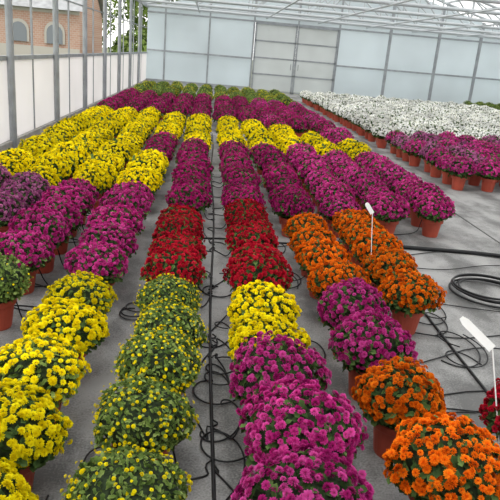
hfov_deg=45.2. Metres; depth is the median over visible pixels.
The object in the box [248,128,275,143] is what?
chrysanthemum
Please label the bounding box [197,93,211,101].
plant
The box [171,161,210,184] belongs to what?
chrysanthemum
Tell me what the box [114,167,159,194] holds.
chrysanthemum
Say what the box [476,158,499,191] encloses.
plant
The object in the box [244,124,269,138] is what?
chrysanthemum
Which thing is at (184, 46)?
wall
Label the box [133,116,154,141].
chrysanthemum
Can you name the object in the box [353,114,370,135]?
plant
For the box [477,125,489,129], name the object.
plant
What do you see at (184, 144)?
chrysanthemum
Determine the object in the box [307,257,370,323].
chrysanthemum
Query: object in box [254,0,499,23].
roof truss
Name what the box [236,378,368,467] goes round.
chrysanthemum
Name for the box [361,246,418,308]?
chrysanthemum
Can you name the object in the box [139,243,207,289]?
chrysanthemum
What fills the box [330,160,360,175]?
chrysanthemum
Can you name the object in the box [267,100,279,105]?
plant
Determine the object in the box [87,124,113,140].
chrysanthemum
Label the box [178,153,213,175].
chrysanthemum
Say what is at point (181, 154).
chrysanthemum
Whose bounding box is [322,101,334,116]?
plant
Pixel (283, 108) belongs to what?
plant
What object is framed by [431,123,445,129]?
plant
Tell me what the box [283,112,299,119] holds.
plant
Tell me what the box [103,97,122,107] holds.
plant
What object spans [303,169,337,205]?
chrysanthemum
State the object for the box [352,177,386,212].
chrysanthemum
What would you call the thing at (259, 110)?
plant
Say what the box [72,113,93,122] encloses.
chrysanthemum
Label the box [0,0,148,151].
wall
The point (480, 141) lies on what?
plant
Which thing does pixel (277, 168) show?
chrysanthemum
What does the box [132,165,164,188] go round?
chrysanthemum
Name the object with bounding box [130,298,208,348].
chrysanthemum
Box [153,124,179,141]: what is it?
chrysanthemum
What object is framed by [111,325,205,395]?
chrysanthemum
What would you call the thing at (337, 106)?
plant
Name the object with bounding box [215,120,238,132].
chrysanthemum
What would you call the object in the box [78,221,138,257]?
chrysanthemum
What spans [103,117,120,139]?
chrysanthemum
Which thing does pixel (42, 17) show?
brick building
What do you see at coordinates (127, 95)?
plant
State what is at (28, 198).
chrysanthemum
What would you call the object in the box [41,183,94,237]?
chrysanthemum
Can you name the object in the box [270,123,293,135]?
chrysanthemum
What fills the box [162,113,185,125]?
chrysanthemum
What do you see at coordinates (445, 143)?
plant
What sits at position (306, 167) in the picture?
chrysanthemum
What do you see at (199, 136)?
chrysanthemum
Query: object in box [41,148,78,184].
chrysanthemum
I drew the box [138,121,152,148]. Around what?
chrysanthemum
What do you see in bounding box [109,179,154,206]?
chrysanthemum
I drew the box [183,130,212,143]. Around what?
chrysanthemum
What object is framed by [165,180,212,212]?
chrysanthemum
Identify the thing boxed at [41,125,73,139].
chrysanthemum
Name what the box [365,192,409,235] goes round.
chrysanthemum
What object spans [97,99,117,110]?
plant
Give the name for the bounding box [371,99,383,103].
plant
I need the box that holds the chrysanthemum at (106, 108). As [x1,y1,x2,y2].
[93,104,110,111]
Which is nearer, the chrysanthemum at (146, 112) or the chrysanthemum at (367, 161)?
the chrysanthemum at (367, 161)
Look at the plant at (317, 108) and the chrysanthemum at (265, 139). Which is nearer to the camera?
the chrysanthemum at (265, 139)
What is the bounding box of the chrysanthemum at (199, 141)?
[181,137,208,152]
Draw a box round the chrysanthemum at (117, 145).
[98,138,132,178]
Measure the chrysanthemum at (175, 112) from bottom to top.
0.398 m
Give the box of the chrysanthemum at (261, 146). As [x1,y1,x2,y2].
[248,141,276,174]
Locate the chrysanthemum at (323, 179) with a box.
[310,173,342,215]
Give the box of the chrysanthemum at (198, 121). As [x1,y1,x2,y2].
[185,118,211,131]
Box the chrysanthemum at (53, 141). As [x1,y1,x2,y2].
[33,134,57,147]
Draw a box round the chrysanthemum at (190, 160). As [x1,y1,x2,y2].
[177,159,209,173]
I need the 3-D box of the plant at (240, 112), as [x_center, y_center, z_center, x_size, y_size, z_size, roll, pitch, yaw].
[-0.085,-2.745,12.625,0.426,0.447,0.445,18,22,35]
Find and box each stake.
[365,202,373,253]
[460,316,499,446]
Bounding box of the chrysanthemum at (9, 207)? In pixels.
[0,190,25,232]
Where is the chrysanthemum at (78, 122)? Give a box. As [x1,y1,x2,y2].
[57,115,85,131]
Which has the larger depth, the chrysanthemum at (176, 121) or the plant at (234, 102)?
the plant at (234, 102)
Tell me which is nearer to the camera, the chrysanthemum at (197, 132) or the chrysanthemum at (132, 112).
the chrysanthemum at (197, 132)
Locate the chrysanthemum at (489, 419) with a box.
[478,378,499,440]
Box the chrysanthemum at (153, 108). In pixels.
[143,106,161,128]
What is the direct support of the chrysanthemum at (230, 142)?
on the floor
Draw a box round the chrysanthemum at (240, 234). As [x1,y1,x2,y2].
[224,220,278,251]
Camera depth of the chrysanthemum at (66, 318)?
2.74 m
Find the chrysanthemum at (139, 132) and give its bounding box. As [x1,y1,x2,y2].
[119,126,145,141]
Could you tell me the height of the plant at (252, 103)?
0.479 m
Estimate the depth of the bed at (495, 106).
24.16 m
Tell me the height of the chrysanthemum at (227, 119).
0.411 m
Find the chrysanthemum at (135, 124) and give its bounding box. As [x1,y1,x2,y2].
[122,121,149,137]
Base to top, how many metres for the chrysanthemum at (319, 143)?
0.405 m
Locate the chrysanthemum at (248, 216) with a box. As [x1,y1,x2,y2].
[224,211,272,232]
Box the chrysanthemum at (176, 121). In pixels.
[166,118,183,132]
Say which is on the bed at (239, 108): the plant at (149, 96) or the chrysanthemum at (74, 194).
the plant at (149, 96)
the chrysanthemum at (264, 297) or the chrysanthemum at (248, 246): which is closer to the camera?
the chrysanthemum at (264, 297)
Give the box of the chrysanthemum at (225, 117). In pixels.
[216,114,238,125]
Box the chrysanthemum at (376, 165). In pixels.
[367,158,395,175]
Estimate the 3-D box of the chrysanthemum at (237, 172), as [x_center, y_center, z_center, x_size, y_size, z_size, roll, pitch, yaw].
[-0.094,-0.659,6.235,0.420,0.461,0.418,11,19,17]
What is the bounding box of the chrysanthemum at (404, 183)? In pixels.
[395,177,426,217]
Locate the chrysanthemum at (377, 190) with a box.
[360,187,395,218]
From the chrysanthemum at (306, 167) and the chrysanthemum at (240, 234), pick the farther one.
the chrysanthemum at (306, 167)
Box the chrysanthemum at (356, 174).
[343,166,380,206]
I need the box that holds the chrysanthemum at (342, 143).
[337,138,358,151]
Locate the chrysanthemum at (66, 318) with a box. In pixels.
[20,296,109,368]
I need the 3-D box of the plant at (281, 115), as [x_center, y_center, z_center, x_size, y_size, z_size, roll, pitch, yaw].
[0.789,-2.820,13.121,0.425,0.425,0.448,19,23,37]
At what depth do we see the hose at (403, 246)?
5.37 m
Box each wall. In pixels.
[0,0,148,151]
[146,0,499,104]
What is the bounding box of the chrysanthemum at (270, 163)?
[262,160,294,173]
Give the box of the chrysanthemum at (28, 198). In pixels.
[0,181,40,211]
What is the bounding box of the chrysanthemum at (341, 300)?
[317,277,390,358]
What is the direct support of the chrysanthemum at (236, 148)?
on the floor
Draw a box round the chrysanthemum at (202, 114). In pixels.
[192,113,211,124]
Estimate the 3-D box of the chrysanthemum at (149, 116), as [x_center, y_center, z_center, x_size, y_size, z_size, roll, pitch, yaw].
[-1.823,-2.163,10.431,0.416,0.420,0.422,14,20,25]
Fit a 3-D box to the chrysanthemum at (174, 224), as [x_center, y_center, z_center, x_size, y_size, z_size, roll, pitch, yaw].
[-0.521,-0.066,4.404,0.381,0.404,0.384,11,19,17]
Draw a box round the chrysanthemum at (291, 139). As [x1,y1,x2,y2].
[278,136,301,163]
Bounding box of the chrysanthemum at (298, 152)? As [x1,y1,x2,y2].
[289,149,320,178]
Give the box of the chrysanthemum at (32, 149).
[16,145,42,156]
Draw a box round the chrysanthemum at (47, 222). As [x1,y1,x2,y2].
[7,204,72,273]
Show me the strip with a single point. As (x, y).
(455, 213)
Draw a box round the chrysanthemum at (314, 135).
[304,134,315,142]
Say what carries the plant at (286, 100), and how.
on the bed at (161, 87)
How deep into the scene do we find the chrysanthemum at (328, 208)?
5.45 m
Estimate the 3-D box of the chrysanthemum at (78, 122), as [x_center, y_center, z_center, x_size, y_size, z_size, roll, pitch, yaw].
[-2.641,-1.752,8.876,0.426,0.471,0.420,0,19,-16]
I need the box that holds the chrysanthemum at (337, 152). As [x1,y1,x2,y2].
[321,149,350,162]
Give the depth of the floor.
3.62 m
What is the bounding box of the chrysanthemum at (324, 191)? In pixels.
[315,181,354,225]
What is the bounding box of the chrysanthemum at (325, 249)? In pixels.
[294,237,352,298]
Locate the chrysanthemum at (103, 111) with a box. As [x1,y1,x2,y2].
[86,106,106,114]
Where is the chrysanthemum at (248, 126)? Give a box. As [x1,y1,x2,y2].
[242,123,262,134]
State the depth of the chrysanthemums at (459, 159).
9.14 m
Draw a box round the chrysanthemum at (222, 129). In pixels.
[217,127,239,136]
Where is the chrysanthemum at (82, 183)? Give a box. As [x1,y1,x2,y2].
[58,176,98,223]
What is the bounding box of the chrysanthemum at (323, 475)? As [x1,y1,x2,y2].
[231,442,374,499]
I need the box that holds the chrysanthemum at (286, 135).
[276,134,299,151]
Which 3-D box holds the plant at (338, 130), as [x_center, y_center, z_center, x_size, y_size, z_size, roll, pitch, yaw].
[1.552,-1.869,10.294,0.475,0.506,0.451,-5,20,-27]
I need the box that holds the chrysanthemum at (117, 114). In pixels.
[103,110,128,134]
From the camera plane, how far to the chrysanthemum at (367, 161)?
7.85 m
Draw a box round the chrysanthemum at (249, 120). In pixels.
[240,119,261,141]
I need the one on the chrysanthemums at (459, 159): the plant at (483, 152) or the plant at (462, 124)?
the plant at (483, 152)
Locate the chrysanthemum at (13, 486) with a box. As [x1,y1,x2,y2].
[0,457,38,499]
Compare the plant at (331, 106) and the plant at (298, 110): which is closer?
the plant at (298, 110)
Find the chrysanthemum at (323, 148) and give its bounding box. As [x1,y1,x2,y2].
[315,141,339,157]
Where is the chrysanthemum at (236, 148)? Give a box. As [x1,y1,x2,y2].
[219,145,249,161]
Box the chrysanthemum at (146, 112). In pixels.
[138,111,157,134]
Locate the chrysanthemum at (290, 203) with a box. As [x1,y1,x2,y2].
[270,188,314,237]
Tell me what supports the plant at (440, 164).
on the chrysanthemums at (459, 159)
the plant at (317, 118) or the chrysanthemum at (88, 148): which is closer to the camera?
the chrysanthemum at (88, 148)
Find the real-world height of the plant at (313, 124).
0.441 m
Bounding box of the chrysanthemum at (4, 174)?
[0,163,11,187]
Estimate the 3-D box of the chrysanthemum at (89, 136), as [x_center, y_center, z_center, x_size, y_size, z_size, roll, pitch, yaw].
[-2.118,-1.333,7.801,0.437,0.432,0.433,14,20,26]
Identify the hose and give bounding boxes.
[339,241,499,257]
[448,273,499,308]
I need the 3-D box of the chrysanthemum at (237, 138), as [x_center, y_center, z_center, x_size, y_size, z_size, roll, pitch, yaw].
[-0.236,-1.417,8.516,0.423,0.458,0.428,0,19,-14]
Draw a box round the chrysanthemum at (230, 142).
[217,140,248,155]
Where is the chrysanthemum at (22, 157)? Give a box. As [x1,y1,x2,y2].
[0,148,33,167]
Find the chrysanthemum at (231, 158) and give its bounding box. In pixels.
[218,153,252,172]
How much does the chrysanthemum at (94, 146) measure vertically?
0.407 m
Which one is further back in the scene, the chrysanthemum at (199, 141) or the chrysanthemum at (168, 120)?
the chrysanthemum at (168, 120)
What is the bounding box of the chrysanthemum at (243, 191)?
[220,184,265,210]
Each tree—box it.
[102,0,126,44]
[124,0,178,34]
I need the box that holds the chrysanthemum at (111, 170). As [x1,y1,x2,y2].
[74,159,117,198]
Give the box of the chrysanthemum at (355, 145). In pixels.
[343,140,370,154]
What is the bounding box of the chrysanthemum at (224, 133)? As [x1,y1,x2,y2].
[216,128,241,142]
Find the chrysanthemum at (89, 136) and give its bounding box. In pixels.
[72,131,102,149]
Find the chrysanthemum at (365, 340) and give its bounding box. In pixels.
[328,307,417,400]
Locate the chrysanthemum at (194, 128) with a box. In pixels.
[183,126,209,138]
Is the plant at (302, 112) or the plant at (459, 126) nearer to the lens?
the plant at (459, 126)
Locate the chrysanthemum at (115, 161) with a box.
[84,150,123,190]
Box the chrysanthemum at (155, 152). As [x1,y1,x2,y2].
[135,148,168,168]
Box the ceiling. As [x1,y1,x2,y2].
[146,0,499,36]
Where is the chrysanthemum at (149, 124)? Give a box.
[125,117,153,144]
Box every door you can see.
[251,22,297,93]
[292,26,339,94]
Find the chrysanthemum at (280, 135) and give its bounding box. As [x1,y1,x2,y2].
[275,131,294,151]
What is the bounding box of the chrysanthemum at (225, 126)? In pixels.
[219,125,242,134]
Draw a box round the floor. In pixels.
[0,84,499,499]
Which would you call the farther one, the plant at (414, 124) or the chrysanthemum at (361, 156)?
the plant at (414, 124)
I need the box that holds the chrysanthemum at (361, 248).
[352,229,403,287]
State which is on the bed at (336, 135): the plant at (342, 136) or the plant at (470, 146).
the plant at (342, 136)
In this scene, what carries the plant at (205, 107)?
on the bed at (239, 108)
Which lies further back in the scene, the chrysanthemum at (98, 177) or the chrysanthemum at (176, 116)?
the chrysanthemum at (176, 116)
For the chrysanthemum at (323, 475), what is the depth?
1.69 m
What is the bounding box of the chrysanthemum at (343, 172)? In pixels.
[338,165,366,192]
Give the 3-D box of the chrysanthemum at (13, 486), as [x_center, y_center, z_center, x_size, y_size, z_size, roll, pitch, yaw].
[-0.809,0.782,1.677,0.409,0.443,0.405,-11,24,-40]
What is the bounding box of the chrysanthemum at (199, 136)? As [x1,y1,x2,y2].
[185,134,211,153]
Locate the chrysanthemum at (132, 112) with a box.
[118,107,136,118]
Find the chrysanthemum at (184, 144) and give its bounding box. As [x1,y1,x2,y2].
[178,142,206,152]
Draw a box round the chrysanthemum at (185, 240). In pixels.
[147,232,207,260]
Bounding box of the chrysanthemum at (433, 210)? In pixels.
[412,191,455,237]
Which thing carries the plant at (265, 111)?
on the bed at (298, 117)
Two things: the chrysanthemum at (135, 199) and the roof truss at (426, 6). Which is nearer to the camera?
the chrysanthemum at (135, 199)
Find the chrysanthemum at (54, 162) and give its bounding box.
[26,152,71,182]
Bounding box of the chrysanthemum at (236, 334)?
[227,310,310,361]
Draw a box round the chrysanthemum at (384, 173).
[377,164,406,185]
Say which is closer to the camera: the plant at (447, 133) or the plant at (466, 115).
the plant at (447, 133)
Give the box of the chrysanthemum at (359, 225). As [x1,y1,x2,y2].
[338,215,386,270]
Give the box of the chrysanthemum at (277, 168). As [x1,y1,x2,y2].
[261,162,297,185]
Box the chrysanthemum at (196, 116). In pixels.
[186,114,208,123]
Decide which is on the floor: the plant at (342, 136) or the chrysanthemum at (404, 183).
the chrysanthemum at (404, 183)
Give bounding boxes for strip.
[455,213,499,243]
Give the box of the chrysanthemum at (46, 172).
[20,164,60,189]
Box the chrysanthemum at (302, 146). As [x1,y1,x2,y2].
[286,141,316,172]
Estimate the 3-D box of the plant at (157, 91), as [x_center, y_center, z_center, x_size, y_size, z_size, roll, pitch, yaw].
[-2.610,-4.115,16.116,0.415,0.457,0.426,-3,20,-24]
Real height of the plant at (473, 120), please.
0.493 m
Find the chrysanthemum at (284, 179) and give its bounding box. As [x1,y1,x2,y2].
[264,174,302,192]
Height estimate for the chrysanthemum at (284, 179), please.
0.415 m
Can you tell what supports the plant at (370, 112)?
on the potted flowers
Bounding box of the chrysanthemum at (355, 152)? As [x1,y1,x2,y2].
[348,148,370,160]
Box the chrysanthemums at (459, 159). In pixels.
[385,130,499,191]
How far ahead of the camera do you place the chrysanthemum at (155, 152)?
6.68 m
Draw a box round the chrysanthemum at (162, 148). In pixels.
[144,144,173,161]
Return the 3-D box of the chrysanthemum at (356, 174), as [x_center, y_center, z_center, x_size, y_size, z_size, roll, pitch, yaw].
[1.239,-0.716,6.763,0.405,0.462,0.424,-5,21,-29]
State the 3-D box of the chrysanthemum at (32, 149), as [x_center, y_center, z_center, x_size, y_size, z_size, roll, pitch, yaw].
[-2.492,-0.971,6.670,0.394,0.386,0.399,8,18,10]
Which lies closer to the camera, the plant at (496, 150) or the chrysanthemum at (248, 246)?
the chrysanthemum at (248, 246)
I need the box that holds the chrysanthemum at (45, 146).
[17,136,52,153]
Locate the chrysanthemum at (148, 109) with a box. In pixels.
[139,108,158,132]
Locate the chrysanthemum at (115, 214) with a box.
[86,203,144,237]
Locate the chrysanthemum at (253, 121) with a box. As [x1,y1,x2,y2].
[242,120,263,144]
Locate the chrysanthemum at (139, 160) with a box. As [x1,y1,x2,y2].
[126,152,166,178]
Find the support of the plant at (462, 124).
on the potted flowers
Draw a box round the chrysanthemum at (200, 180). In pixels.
[172,172,211,195]
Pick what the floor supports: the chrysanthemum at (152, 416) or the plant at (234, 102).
the chrysanthemum at (152, 416)
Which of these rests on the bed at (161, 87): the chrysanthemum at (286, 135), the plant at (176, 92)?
the plant at (176, 92)
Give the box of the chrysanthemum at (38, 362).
[0,329,91,422]
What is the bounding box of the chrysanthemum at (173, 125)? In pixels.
[155,122,182,138]
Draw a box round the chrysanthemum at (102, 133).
[83,128,108,142]
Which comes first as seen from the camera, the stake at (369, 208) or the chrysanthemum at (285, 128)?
the stake at (369, 208)
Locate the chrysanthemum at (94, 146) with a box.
[77,137,97,158]
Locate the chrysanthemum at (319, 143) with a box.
[314,141,332,148]
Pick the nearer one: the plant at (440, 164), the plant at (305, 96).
the plant at (440, 164)
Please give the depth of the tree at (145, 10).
46.98 m
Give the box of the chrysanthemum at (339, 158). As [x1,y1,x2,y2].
[325,155,353,170]
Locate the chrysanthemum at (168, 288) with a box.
[133,273,202,315]
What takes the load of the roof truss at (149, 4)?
attached to the ceiling
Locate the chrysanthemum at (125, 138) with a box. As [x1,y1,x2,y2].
[112,135,140,151]
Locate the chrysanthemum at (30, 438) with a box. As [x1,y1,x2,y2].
[0,378,73,490]
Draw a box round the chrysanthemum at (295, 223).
[282,212,328,254]
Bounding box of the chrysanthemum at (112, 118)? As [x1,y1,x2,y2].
[104,116,123,137]
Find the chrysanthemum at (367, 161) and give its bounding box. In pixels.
[360,154,391,169]
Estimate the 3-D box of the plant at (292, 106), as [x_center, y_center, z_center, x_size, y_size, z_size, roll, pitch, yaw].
[1.178,-3.556,15.411,0.440,0.462,0.453,12,19,21]
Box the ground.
[102,47,298,94]
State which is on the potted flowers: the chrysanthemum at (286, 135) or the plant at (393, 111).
the plant at (393, 111)
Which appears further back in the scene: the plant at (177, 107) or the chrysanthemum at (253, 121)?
the plant at (177, 107)
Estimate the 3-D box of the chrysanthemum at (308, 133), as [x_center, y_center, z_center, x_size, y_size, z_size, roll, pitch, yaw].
[1.028,-1.810,10.133,0.427,0.406,0.411,19,23,36]
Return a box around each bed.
[97,88,258,127]
[133,81,294,105]
[250,97,335,137]
[318,126,353,145]
[463,101,499,109]
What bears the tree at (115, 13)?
on the ground
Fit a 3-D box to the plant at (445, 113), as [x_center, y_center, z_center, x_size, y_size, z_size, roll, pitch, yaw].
[5.623,-3.616,16.758,0.469,0.474,0.466,18,22,35]
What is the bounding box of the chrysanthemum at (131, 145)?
[120,138,138,169]
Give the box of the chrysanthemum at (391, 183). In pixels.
[384,171,418,192]
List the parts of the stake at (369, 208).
label plate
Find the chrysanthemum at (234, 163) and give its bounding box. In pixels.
[221,161,252,176]
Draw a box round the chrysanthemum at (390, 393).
[351,354,446,458]
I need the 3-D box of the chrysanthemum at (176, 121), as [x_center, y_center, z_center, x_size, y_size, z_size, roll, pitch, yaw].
[-1.307,-1.996,10.047,0.400,0.427,0.415,-2,19,-20]
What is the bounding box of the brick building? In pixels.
[0,0,102,55]
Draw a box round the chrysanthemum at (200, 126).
[188,125,210,136]
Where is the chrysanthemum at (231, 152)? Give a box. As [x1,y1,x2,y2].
[221,151,252,163]
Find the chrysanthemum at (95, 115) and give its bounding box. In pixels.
[77,110,99,119]
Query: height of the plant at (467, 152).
0.466 m
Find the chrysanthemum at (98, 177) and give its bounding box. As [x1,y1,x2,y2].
[72,164,112,210]
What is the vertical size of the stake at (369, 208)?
0.452 m
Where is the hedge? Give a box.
[108,29,146,52]
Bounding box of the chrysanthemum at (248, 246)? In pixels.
[228,242,284,268]
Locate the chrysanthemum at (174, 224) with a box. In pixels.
[152,214,204,244]
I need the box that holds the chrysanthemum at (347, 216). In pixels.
[331,208,375,252]
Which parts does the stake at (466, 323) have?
label plate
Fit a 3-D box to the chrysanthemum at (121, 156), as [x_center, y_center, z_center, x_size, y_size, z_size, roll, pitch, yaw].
[-1.598,-0.945,6.803,0.400,0.401,0.404,10,19,15]
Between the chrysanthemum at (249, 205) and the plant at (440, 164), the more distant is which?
the plant at (440, 164)
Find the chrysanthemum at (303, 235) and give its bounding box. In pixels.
[287,226,336,277]
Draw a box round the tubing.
[8,165,499,499]
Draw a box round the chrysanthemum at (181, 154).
[175,145,209,163]
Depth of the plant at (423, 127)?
12.21 m
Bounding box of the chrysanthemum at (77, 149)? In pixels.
[52,141,89,179]
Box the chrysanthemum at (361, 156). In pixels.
[354,151,378,165]
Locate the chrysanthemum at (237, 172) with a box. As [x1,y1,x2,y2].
[222,165,260,185]
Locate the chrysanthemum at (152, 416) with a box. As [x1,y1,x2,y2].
[90,373,198,459]
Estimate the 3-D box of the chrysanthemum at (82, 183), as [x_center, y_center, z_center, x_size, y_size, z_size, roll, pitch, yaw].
[-1.516,-0.437,5.256,0.400,0.414,0.410,7,18,6]
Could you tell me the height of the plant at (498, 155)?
0.426 m
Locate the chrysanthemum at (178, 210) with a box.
[155,203,204,228]
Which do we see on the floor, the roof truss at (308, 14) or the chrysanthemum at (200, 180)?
the chrysanthemum at (200, 180)
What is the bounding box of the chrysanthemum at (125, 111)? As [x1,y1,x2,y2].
[114,109,132,118]
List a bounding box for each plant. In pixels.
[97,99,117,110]
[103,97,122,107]
[113,95,127,104]
[119,90,134,98]
[119,93,131,99]
[123,100,144,113]
[131,98,145,108]
[133,94,149,100]
[140,93,152,100]
[143,90,157,98]
[144,98,165,109]
[145,102,164,123]
[147,88,159,95]
[152,97,169,119]
[164,94,174,111]
[166,103,188,116]
[168,85,179,94]
[168,87,177,96]
[173,99,191,108]
[173,100,190,114]
[174,101,189,114]
[178,93,193,101]
[189,105,209,114]
[191,108,210,117]
[192,99,211,106]
[193,95,208,101]
[193,102,212,112]
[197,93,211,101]
[212,108,232,123]
[214,103,227,112]
[215,97,232,106]
[216,104,231,113]
[222,107,237,118]
[228,87,239,93]
[232,95,246,100]
[232,97,247,108]
[235,103,252,123]
[236,109,252,127]
[238,106,257,113]
[238,110,258,122]
[250,99,263,106]
[255,103,270,109]
[255,107,269,118]
[258,108,278,118]
[258,114,278,130]
[263,116,278,127]
[266,116,288,127]
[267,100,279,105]
[276,107,290,113]
[279,111,289,118]
[281,98,292,104]
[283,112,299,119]
[287,116,309,137]
[289,103,302,109]
[293,108,306,113]
[299,110,312,115]
[301,90,308,103]
[302,113,312,132]
[304,92,310,105]
[304,111,319,130]
[307,93,314,106]
[308,115,325,121]
[309,116,324,126]
[309,119,328,136]
[312,96,319,110]
[315,120,335,133]
[316,97,329,112]
[318,128,335,139]
[319,98,333,114]
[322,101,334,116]
[324,102,333,117]
[327,126,353,140]
[328,103,339,119]
[329,132,352,145]
[331,104,344,121]
[336,107,344,123]
[338,106,354,125]
[342,109,355,128]
[348,111,361,130]
[351,113,366,132]
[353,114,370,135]
[359,118,373,138]
[363,109,377,115]
[363,119,380,141]
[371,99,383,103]
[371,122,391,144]
[371,124,393,147]
[372,113,389,119]
[375,104,385,109]
[378,118,389,122]
[384,119,394,124]
[385,130,405,153]
[388,113,400,118]
[389,109,402,113]
[389,120,405,129]
[390,134,408,157]
[394,124,413,131]
[397,136,418,161]
[401,127,419,137]
[403,118,420,122]
[403,138,426,166]
[406,121,421,128]
[409,130,429,138]
[412,108,427,113]
[416,123,434,131]
[417,118,431,123]
[418,141,444,172]
[419,132,438,159]
[424,128,440,134]
[425,147,451,177]
[427,136,447,143]
[429,107,439,111]
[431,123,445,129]
[433,116,448,121]
[435,153,461,184]
[436,130,458,137]
[436,139,456,148]
[437,121,450,126]
[438,127,451,132]
[443,135,459,142]
[444,112,457,116]
[444,156,476,190]
[445,128,466,136]
[445,145,464,155]
[447,119,461,124]
[451,125,467,130]
[456,148,481,179]
[457,122,471,127]
[457,140,473,146]
[458,135,477,141]
[462,113,473,116]
[462,142,482,150]
[465,117,475,121]
[466,125,477,131]
[468,132,485,139]
[468,155,486,185]
[470,122,482,126]
[470,138,486,144]
[471,118,486,123]
[473,129,486,133]
[474,147,496,157]
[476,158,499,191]
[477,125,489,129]
[480,142,499,149]
[482,134,499,142]
[483,131,496,135]
[487,122,499,127]
[487,154,499,182]
[490,147,499,153]
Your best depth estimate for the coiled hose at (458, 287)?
4.38 m
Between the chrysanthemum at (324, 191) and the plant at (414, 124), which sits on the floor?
the chrysanthemum at (324, 191)
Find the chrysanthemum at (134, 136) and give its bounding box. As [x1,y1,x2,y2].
[116,132,143,148]
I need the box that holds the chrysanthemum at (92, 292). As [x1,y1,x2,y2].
[41,270,117,316]
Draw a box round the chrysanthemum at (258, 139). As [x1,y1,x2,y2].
[248,138,272,149]
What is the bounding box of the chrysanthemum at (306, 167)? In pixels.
[297,159,332,197]
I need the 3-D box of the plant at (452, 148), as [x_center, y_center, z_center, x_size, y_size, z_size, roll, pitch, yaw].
[3.270,-1.473,9.621,0.431,0.457,0.430,4,18,-4]
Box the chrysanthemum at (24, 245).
[0,229,55,294]
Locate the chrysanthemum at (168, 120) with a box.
[156,119,180,127]
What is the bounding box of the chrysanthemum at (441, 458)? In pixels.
[382,411,499,499]
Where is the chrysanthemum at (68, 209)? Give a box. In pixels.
[31,196,83,254]
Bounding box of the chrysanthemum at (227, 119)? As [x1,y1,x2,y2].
[218,119,237,126]
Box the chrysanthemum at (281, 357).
[229,330,331,420]
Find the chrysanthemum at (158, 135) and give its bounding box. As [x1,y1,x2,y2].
[146,134,175,147]
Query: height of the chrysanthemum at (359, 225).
0.420 m
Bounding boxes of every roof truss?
[141,0,499,33]
[147,0,499,38]
[185,0,499,29]
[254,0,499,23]
[342,0,499,15]
[460,0,499,3]
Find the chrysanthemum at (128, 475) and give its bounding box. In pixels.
[60,442,192,499]
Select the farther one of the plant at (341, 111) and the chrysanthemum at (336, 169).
the plant at (341, 111)
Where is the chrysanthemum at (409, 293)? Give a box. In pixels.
[377,268,446,334]
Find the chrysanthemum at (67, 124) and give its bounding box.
[53,120,80,134]
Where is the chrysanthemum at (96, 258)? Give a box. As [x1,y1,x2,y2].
[64,241,128,291]
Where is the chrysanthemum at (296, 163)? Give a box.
[292,151,325,189]
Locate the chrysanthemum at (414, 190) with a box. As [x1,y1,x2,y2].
[401,180,443,226]
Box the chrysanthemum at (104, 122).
[88,117,116,136]
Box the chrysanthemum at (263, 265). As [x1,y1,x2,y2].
[222,248,293,293]
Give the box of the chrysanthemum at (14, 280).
[0,252,33,330]
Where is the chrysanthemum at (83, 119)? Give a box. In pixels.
[72,116,90,130]
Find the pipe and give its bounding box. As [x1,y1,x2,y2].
[203,134,487,499]
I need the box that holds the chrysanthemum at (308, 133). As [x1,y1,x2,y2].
[300,131,322,140]
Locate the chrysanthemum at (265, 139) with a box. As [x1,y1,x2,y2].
[250,138,278,153]
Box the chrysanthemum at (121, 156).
[94,149,124,184]
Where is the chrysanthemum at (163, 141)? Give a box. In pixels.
[145,137,174,156]
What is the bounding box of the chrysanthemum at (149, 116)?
[138,113,158,137]
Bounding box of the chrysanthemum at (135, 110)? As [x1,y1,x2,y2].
[126,106,138,116]
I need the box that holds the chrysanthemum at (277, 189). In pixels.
[268,183,304,223]
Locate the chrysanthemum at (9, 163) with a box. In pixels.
[0,155,23,175]
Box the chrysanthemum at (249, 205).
[223,198,268,223]
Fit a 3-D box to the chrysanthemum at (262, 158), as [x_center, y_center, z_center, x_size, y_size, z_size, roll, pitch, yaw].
[0.247,-1.014,7.366,0.436,0.489,0.419,10,19,14]
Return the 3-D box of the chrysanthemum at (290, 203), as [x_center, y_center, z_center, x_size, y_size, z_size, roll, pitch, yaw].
[0.393,-0.336,5.417,0.401,0.438,0.416,-1,19,-16]
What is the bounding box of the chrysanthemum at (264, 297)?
[227,280,301,327]
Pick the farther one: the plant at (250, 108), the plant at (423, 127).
the plant at (250, 108)
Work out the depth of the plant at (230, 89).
19.32 m
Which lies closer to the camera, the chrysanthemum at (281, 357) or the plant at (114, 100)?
the chrysanthemum at (281, 357)
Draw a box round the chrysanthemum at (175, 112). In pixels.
[169,111,186,121]
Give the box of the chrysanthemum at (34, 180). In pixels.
[3,171,50,198]
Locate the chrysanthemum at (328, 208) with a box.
[318,193,360,237]
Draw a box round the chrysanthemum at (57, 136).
[43,132,67,142]
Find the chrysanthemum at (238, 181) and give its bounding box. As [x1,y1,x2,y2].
[221,177,259,195]
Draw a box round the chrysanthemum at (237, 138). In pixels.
[218,134,247,148]
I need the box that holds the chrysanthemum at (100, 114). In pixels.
[85,108,104,118]
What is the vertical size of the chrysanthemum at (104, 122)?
0.489 m
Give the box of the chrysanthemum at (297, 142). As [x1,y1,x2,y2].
[283,141,299,168]
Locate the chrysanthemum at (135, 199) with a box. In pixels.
[98,187,150,223]
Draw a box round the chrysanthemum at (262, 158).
[253,148,289,187]
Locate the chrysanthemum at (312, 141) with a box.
[307,136,329,146]
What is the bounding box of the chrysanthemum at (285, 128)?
[272,127,294,151]
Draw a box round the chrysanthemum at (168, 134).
[153,131,179,148]
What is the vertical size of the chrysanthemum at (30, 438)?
0.406 m
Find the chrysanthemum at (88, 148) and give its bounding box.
[62,138,94,155]
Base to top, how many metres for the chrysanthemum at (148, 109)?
0.434 m

